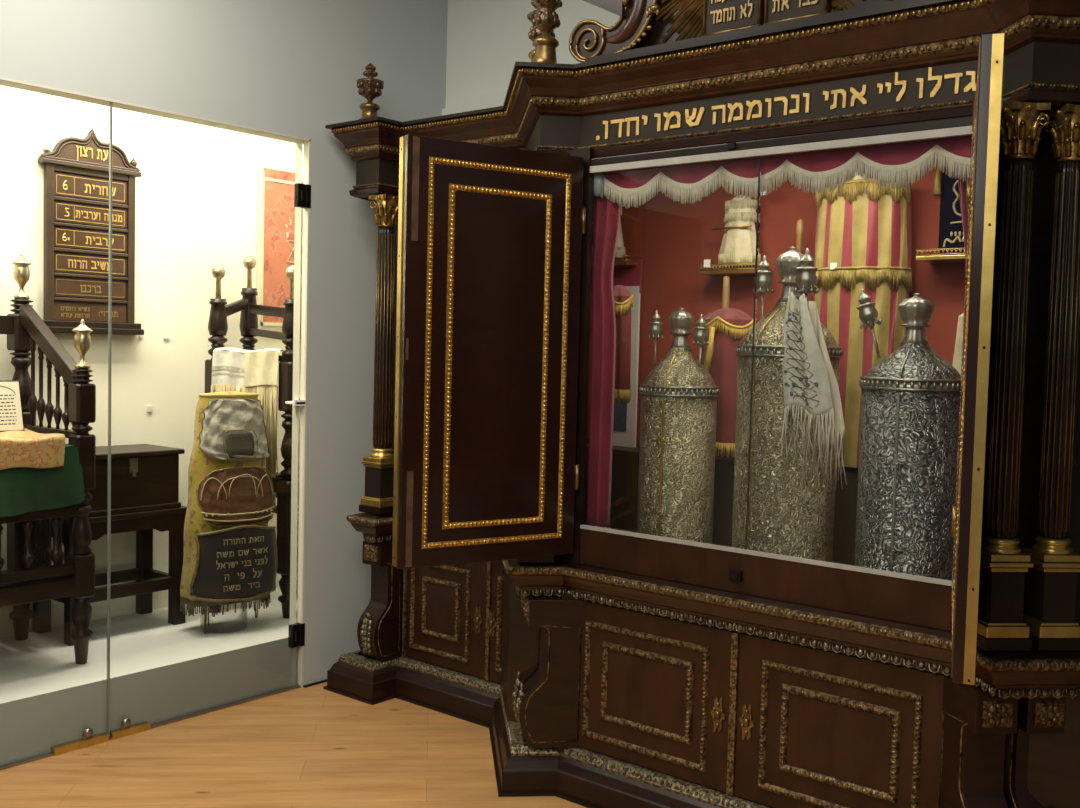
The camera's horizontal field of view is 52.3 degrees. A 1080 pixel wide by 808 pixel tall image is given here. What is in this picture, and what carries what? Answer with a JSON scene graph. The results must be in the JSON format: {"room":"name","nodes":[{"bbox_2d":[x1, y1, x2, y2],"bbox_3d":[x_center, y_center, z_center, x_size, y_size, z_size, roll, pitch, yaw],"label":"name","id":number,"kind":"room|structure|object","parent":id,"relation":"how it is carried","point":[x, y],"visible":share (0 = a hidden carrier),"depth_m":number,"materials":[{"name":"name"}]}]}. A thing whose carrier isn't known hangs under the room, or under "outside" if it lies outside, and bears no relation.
{"room":"museum gallery","nodes":[
{"label":"museum gallery","id":0,"kind":"room"},
{"bbox_2d":[0,85,295,637],"bbox_3d":[-2.779,-0.199,4.484,0.100,3.000,4.580,4,4,39],"label":"wall","id":1,"kind":"structure","parent":0,"point":[196,192],"depth_m":5.43,"materials":[{"name":"white paint"}]},
{"bbox_2d":[38,129,143,334],"bbox_3d":[-2.092,-0.804,5.130,0.065,0.951,0.510,4,4,39],"label":"notice board","id":2,"kind":"object","parent":1,"relation":"attached to","point":[76,171],"visible":0.94,"depth_m":5.12,"materials":[{"name":"brown wood"}]},
{"bbox_2d":[147,406,152,411],"bbox_3d":[-1.932,0.024,5.444,0.007,0.028,0.028,4,4,39],"label":"wall socket","id":3,"kind":"object","parent":1,"relation":"attached to","point":[149,408],"visible":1,"depth_m":5.44,"materials":[{"name":"white plastic"}]},
{"bbox_2d":[257,164,295,330],"bbox_3d":[-1.378,-0.839,6.016,0.026,0.880,0.378,4,4,39],"label":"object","id":4,"kind":"object","parent":1,"relation":"attached to","point":[276,209],"visible":0.7,"depth_m":5.94,"materials":[{"name":"fabric"}]},
{"bbox_2d":[0,0,447,684],"bbox_3d":[-2.783,-0.722,2.965,0.090,4.200,7.060,4,4,39],"label":"wall","id":5,"kind":"structure","parent":0,"point":[288,67],"depth_m":5.06,"materials":[{"name":"grey paint"}]},
{"bbox_2d":[0,102,110,766],"bbox_3d":[-2.522,0.111,3.284,0.034,2.493,2.644,4,4,39],"label":"door","id":6,"kind":"structure","parent":5,"relation":"in","point":[88,732],"depth_m":4.30,"materials":[{"name":"clear glass"}]},
{"bbox_2d":[0,684,300,769],"bbox_3d":[-2.260,1.351,3.720,0.022,0.010,3.590,4,4,39],"label":"trim","id":7,"kind":"structure","parent":5,"relation":"attached to","point":[297,685],"depth_m":4.65,"materials":[{"name":"metal"}]},
{"bbox_2d":[0,77,310,142],"bbox_3d":[-2.220,-1.151,3.616,0.096,0.009,3.600,4,4,39],"label":"trim","id":8,"kind":"structure","parent":5,"relation":"attached to","point":[8,82],"depth_m":4.38,"materials":[{"name":"white paint"}]},
{"bbox_2d":[108,102,310,736],"bbox_3d":[-1.376,0.068,4.678,0.035,2.493,0.958,4,4,39],"label":"door","id":9,"kind":"structure","parent":5,"relation":"in","point":[302,192],"depth_m":4.96,"materials":[{"name":"clear glass"}]},
{"bbox_2d":[285,400,305,405],"bbox_3d":[-1.122,-0.007,5.029,0.080,0.026,0.062,4,4,39],"label":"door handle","id":10,"kind":"object","parent":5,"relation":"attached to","point":[294,402],"visible":1,"depth_m":5.01,"materials":[{"name":"silver metal"}]},
{"bbox_2d":[290,141,310,687],"bbox_3d":[-1.107,0.057,5.064,0.096,2.512,0.008,4,4,39],"label":"trim","id":11,"kind":"structure","parent":5,"relation":"attached to","point":[307,145],"depth_m":5.06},
{"bbox_2d":[303,679,326,687],"bbox_3d":[-0.823,1.300,5.424,0.013,0.008,0.850,4,4,39],"label":"baseboard","id":12,"kind":"structure","parent":5,"relation":"attached to","point":[325,680],"depth_m":5.14,"materials":[{"name":"black metal"}]},
{"bbox_2d":[0,682,586,807],"bbox_3d":[-0.379,1.551,1.399,10.200,0.060,7.600,4,4,39],"label":"floor","id":13,"kind":"structure","parent":0,"point":[314,746],"depth_m":4.15,"materials":[{"name":"brown wood"}]},
{"bbox_2d":[51,732,108,755],"bbox_3d":[-1.792,1.324,4.286,0.034,0.028,0.220,4,4,39],"label":"rail","id":14,"kind":"object","parent":13,"relation":"on","point":[103,737],"visible":1,"depth_m":4.27,"materials":[{"name":"gold metal"}]},
{"bbox_2d":[110,721,149,739],"bbox_3d":[-1.660,1.319,4.446,0.034,0.028,0.165,4,4,39],"label":"rail","id":15,"kind":"object","parent":13,"relation":"on","point":[143,726],"visible":1,"depth_m":4.44,"materials":[{"name":"gold metal"}]},
{"bbox_2d":[0,586,295,764],"bbox_3d":[-2.406,1.204,4.261,0.898,0.240,4.425,4,4,39],"label":"display platform","id":16,"kind":"object","parent":13,"relation":"on","point":[160,670],"visible":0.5,"depth_m":4.67,"materials":[{"name":"white paint"}]},
{"bbox_2d":[0,253,95,663],"bbox_3d":[-2.651,0.228,4.041,0.624,1.720,1.841,4,4,39],"label":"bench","id":17,"kind":"object","parent":16,"relation":"on","point":[25,581],"visible":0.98,"depth_m":4.55,"materials":[{"name":"brown wood"}]},
{"bbox_2d":[0,564,71,587],"bbox_3d":[-2.573,0.734,3.991,0.300,0.027,1.740,4,4,39],"label":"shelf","id":18,"kind":"object","parent":17,"relation":"attached to","point":[67,575],"depth_m":4.43,"materials":[{"name":"brown wood"}]},
{"bbox_2d":[0,444,84,516],"bbox_3d":[-2.583,0.290,4.020,0.541,0.301,1.672,4,4,39],"label":"velvet cushion","id":19,"kind":"object","parent":17,"relation":"on","point":[22,489],"visible":0.63,"depth_m":4.38,"materials":[{"name":"green fabric"}]},
{"bbox_2d":[0,428,64,469],"bbox_3d":[-2.474,0.187,4.049,0.403,0.144,1.320,4,4,39],"label":"cloth","id":20,"kind":"object","parent":19,"relation":"on","point":[26,448],"visible":0.93,"depth_m":4.33,"materials":[{"name":"beige fabric"}]},
{"bbox_2d":[0,380,23,431],"bbox_3d":[-2.253,0.012,4.468,0.060,0.211,0.295,4,4,39],"label":"framed notice","id":21,"kind":"object","parent":20,"relation":"on","point":[11,413],"visible":1,"depth_m":4.54,"materials":[{"name":"white paper"}]},
{"bbox_2d":[33,506,186,645],"bbox_3d":[-2.001,0.768,5.139,0.357,0.560,0.599,4,4,39],"label":"stand","id":22,"kind":"object","parent":16,"relation":"on","point":[149,580],"visible":0.58,"depth_m":5.15,"materials":[{"name":"brown wood"}]},
{"bbox_2d":[66,444,184,517],"bbox_3d":[-1.996,0.350,5.110,0.347,0.278,0.564,4,4,39],"label":"wooden chest","id":23,"kind":"object","parent":22,"relation":"on","point":[144,477],"visible":0.7,"depth_m":5.06,"materials":[{"name":"brown wood"}]},
{"bbox_2d":[205,255,293,618],"bbox_3d":[-1.432,0.143,5.500,0.581,1.800,0.376,4,4,39],"label":"chair","id":24,"kind":"object","parent":16,"relation":"on","point":[250,310],"visible":0.47,"depth_m":5.39,"materials":[{"name":"brown wood"}]},
{"bbox_2d":[211,347,283,507],"bbox_3d":[-1.436,0.116,5.407,0.335,0.783,0.130,2,3,3],"label":"prayer shawl","id":25,"kind":"object","parent":24,"relation":"on","point":[240,370],"visible":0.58,"depth_m":5.35,"materials":[{"name":"white fabric"}]},
{"bbox_2d":[323,0,1079,807],"bbox_3d":[0.629,-0.094,3.600,4.339,3.050,1.545,4,4,39],"label":"torah ark","id":26,"kind":"object","parent":13,"relation":"on","point":[616,666],"visible":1,"depth_m":3.58,"materials":[{"name":"dark wood"},{"name":"red velvet fabric"},{"name":"gilded trim"}]},
{"bbox_2d":[593,172,604,196],"bbox_3d":[0.205,-0.781,3.888,0.059,0.096,0.043,4,4,39],"label":"lamp","id":27,"kind":"object","parent":26,"relation":"attached to","point":[598,179],"visible":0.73,"depth_m":3.87,"materials":[{"name":"grey glass"}]},
{"bbox_2d":[586,192,620,527],"bbox_3d":[0.223,-0.198,3.942,0.119,1.299,0.047,4,4,39],"label":"velvet curtain","id":28,"kind":"object","parent":26,"relation":"hanging from","point":[606,213],"visible":0.87,"depth_m":3.94,"materials":[{"name":"red fabric"}]},
{"bbox_2d":[591,255,641,266],"bbox_3d":[0.314,-0.608,4.696,0.218,0.038,0.110,4,4,39],"label":"shelf","id":29,"kind":"object","parent":26,"relation":"attached to","point":[619,262],"visible":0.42,"depth_m":4.62,"materials":[{"name":"brown wood"}]},
{"bbox_2d":[592,202,624,257],"bbox_3d":[0.292,-0.773,4.704,0.173,0.285,0.100,4,4,39],"label":"mantle","id":30,"kind":"object","parent":29,"relation":"on","point":[620,244],"visible":0.16,"depth_m":4.66,"materials":[{"name":"beige fabric"}]},
{"bbox_2d":[616,250,621,256],"bbox_3d":[0.332,-0.629,4.602,0.028,0.030,0.003,4,4,39],"label":"card","id":31,"kind":"object","parent":29,"relation":"attached to","point":[618,252],"visible":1,"depth_m":4.60,"materials":[{"name":"white paper"}]},
{"bbox_2d":[613,285,633,403],"bbox_3d":[0.267,-0.227,4.146,0.134,0.448,0.108,4,4,39],"label":"mantle","id":32,"kind":"object","parent":26,"relation":"in","point":[623,300],"visible":0.48,"depth_m":4.12,"materials":[{"name":"fabric"}]},
{"bbox_2d":[613,259,642,446],"bbox_3d":[0.365,-0.210,4.707,0.140,0.815,0.018,4,4,39],"label":"photo panel","id":33,"kind":"object","parent":26,"relation":"on","point":[625,415],"visible":0.43,"depth_m":4.68,"materials":[{"name":"white paper"}]},
{"bbox_2d":[613,398,626,431],"bbox_3d":[0.344,0.046,4.723,0.065,0.140,0.004,4,4,39],"label":"picture","id":34,"kind":"object","parent":33,"relation":"attached to","point":[620,409],"depth_m":4.72},
{"bbox_2d":[637,308,719,543],"bbox_3d":[0.500,0.098,3.999,0.293,0.895,0.294,4,4,39],"label":"case","id":35,"kind":"object","parent":26,"relation":"in","point":[679,396],"visible":0.94,"depth_m":3.89,"materials":[{"name":"silver metal"}]},
{"bbox_2d":[648,310,662,366],"bbox_3d":[0.422,-0.231,4.017,0.056,0.226,0.057,2,3,6],"label":"finial","id":36,"kind":"object","parent":35,"relation":"in","point":[656,329],"visible":0.99,"depth_m":4.00,"materials":[{"name":"silver metal"}]},
{"bbox_2d":[692,314,708,366],"bbox_3d":[0.574,-0.206,3.932,0.059,0.232,0.060,2,3,6],"label":"finial","id":37,"kind":"object","parent":35,"relation":"in","point":[700,335],"visible":1,"depth_m":3.92,"materials":[{"name":"silver metal"}]},
{"bbox_2d":[353,513,1079,658],"bbox_3d":[0.808,0.595,3.807,4.210,0.014,1.031,4,4,39],"label":"shelf","id":38,"kind":"object","parent":26,"relation":"attached to","point":[883,622],"depth_m":3.41,"materials":[{"name":"brown wood"}]},
{"bbox_2d":[701,276,756,456],"bbox_3d":[0.678,-0.143,4.126,0.255,0.678,0.118,4,4,39],"label":"mantle","id":39,"kind":"object","parent":26,"relation":"on","point":[728,327],"visible":0.46,"depth_m":4.09,"materials":[{"name":"fabric"}]},
{"bbox_2d":[699,263,773,275],"bbox_3d":[0.769,-0.527,4.322,0.273,0.038,0.110,4,4,39],"label":"shelf","id":40,"kind":"object","parent":26,"relation":"attached to","point":[719,272],"visible":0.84,"depth_m":4.29,"materials":[{"name":"brown wood"}]},
{"bbox_2d":[704,259,709,266],"bbox_3d":[0.658,-0.554,4.335,0.028,0.030,0.003,4,4,39],"label":"card","id":41,"kind":"object","parent":40,"relation":"attached to","point":[706,262],"visible":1,"depth_m":4.33,"materials":[{"name":"white paper"}]},
{"bbox_2d":[712,195,760,264],"bbox_3d":[0.779,-0.683,4.305,0.189,0.270,0.111,4,4,39],"label":"mantle","id":42,"kind":"object","parent":40,"relation":"on","point":[738,245],"visible":0.87,"depth_m":4.26,"materials":[{"name":"beige fabric"}]},
{"bbox_2d":[601,135,971,207],"bbox_3d":[0.721,-0.752,3.468,1.303,0.208,0.015,4,4,39],"label":"scalloped valance","id":43,"kind":"object","parent":26,"relation":"attached to","point":[899,162],"visible":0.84,"depth_m":3.40,"materials":[{"name":"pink fabric"}]},
{"bbox_2d":[732,247,842,561],"bbox_3d":[0.825,0.023,3.679,0.352,1.093,0.351,4,4,39],"label":"case","id":44,"kind":"object","parent":26,"relation":"in","point":[788,517],"visible":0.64,"depth_m":3.56,"materials":[{"name":"silver metal"}]},
{"bbox_2d":[753,255,773,319],"bbox_3d":[0.748,-0.355,3.692,0.067,0.288,0.068,2,3,6],"label":"finial","id":45,"kind":"object","parent":44,"relation":"on","point":[764,279],"visible":0.87,"depth_m":3.67,"materials":[{"name":"silver metal"}]},
{"bbox_2d":[793,248,818,300],"bbox_3d":[0.863,-0.361,3.571,0.078,0.288,0.079,2,3,6],"label":"finial","id":46,"kind":"object","parent":44,"relation":"in","point":[806,278],"visible":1,"depth_m":3.55,"materials":[{"name":"silver metal"}]},
{"bbox_2d":[781,293,846,490],"bbox_3d":[0.871,-0.040,3.486,0.229,0.634,0.106,4,4,39],"label":"scarf","id":47,"kind":"object","parent":44,"relation":"hanging from","point":[809,379],"visible":1,"depth_m":3.47,"materials":[{"name":"white linen"},{"name":"blue embroidery thread"}]},
{"bbox_2d":[796,218,803,252],"bbox_3d":[0.964,-0.366,4.123,0.032,0.655,0.032,4,4,39],"label":"wooden stick","id":48,"kind":"object","parent":26,"relation":"in","point":[800,223],"visible":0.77,"depth_m":4.10,"materials":[{"name":"brown wood"}]},
{"bbox_2d":[813,169,911,467],"bbox_3d":[1.115,-0.307,3.917,0.370,1.057,0.140,4,4,39],"label":"mantle","id":49,"kind":"object","parent":26,"relation":"on","point":[863,227],"visible":0.62,"depth_m":3.85,"materials":[{"name":"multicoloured fabric"}]},
{"bbox_2d":[830,263,836,269],"bbox_3d":[1.042,-0.489,3.904,0.024,0.024,0.003,4,4,39],"label":"card","id":50,"kind":"object","parent":49,"relation":"attached to","point":[832,265],"visible":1,"depth_m":3.90,"materials":[{"name":"white paper"}]},
{"bbox_2d":[854,293,960,580],"bbox_3d":[1.142,0.126,3.392,0.324,0.933,0.325,4,4,39],"label":"case","id":51,"kind":"object","parent":26,"relation":"in","point":[910,399],"visible":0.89,"depth_m":3.27,"materials":[{"name":"silver metal"}]},
{"bbox_2d":[857,288,881,357],"bbox_3d":[1.026,-0.252,3.427,0.083,0.217,0.069,4,4,39],"label":"finial","id":52,"kind":"object","parent":51,"relation":"in","point":[868,314],"visible":1,"depth_m":3.41,"materials":[{"name":"silver metal"}]},
{"bbox_2d":[915,248,964,263],"bbox_3d":[1.424,-0.507,3.756,0.233,0.038,0.150,4,4,39],"label":"shelf","id":53,"kind":"object","parent":26,"relation":"attached to","point":[945,258],"visible":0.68,"depth_m":3.73,"materials":[{"name":"gold metal"}]},
{"bbox_2d":[933,164,964,255],"bbox_3d":[1.452,-0.670,3.792,0.189,0.330,0.031,3,3,32],"label":"mantle","id":54,"kind":"object","parent":53,"relation":"on","point":[951,234],"visible":0.51,"depth_m":3.82,"materials":[{"name":"blue fabric"}]},
{"bbox_2d":[952,313,963,374],"bbox_3d":[1.342,-0.110,3.429,0.160,0.395,0.047,4,4,39],"label":"mantle","id":55,"kind":"object","parent":26,"relation":"in","point":[957,359],"visible":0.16,"depth_m":3.44,"materials":[{"name":"beige fabric"}]},
{"bbox_2d":[958,175,969,274],"bbox_3d":[1.211,-0.134,3.173,0.094,1.299,0.047,4,4,39],"label":"velvet curtain","id":56,"kind":"object","parent":26,"relation":"hanging from","point":[962,185],"visible":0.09,"depth_m":3.14,"materials":[{"name":"red fabric"}]},
{"bbox_2d":[446,0,619,107],"bbox_3d":[1.795,-0.654,3.856,10.200,4.200,0.140,4,4,39],"label":"wall","id":57,"kind":"structure","parent":0,"point":[485,38],"depth_m":5.40,"materials":[{"name":"grey paint"}]},
{"bbox_2d":[442,90,506,114],"bbox_3d":[-0.101,-1.396,5.288,1.018,0.240,0.028,4,4,39],"label":"trim","id":58,"kind":"structure","parent":57,"relation":"attached to","point":[492,99],"depth_m":5.43,"materials":[{"name":"grey paint"}]},
{"bbox_3d":[-1.481,0.530,5.173,0.213,1.061,0.213,4,4,39],"label":"drum","id":59,"kind":"object","parent":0,"visible":0},
{"bbox_2d":[180,391,277,633],"bbox_3d":[-1.452,0.497,5.159,0.428,1.110,0.269,-1,4,-36],"label":"mantle","id":60,"kind":"object","parent":59,"relation":"on","point":[231,556],"visible":1,"depth_m":5.07,"materials":[{"name":"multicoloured fabric"}]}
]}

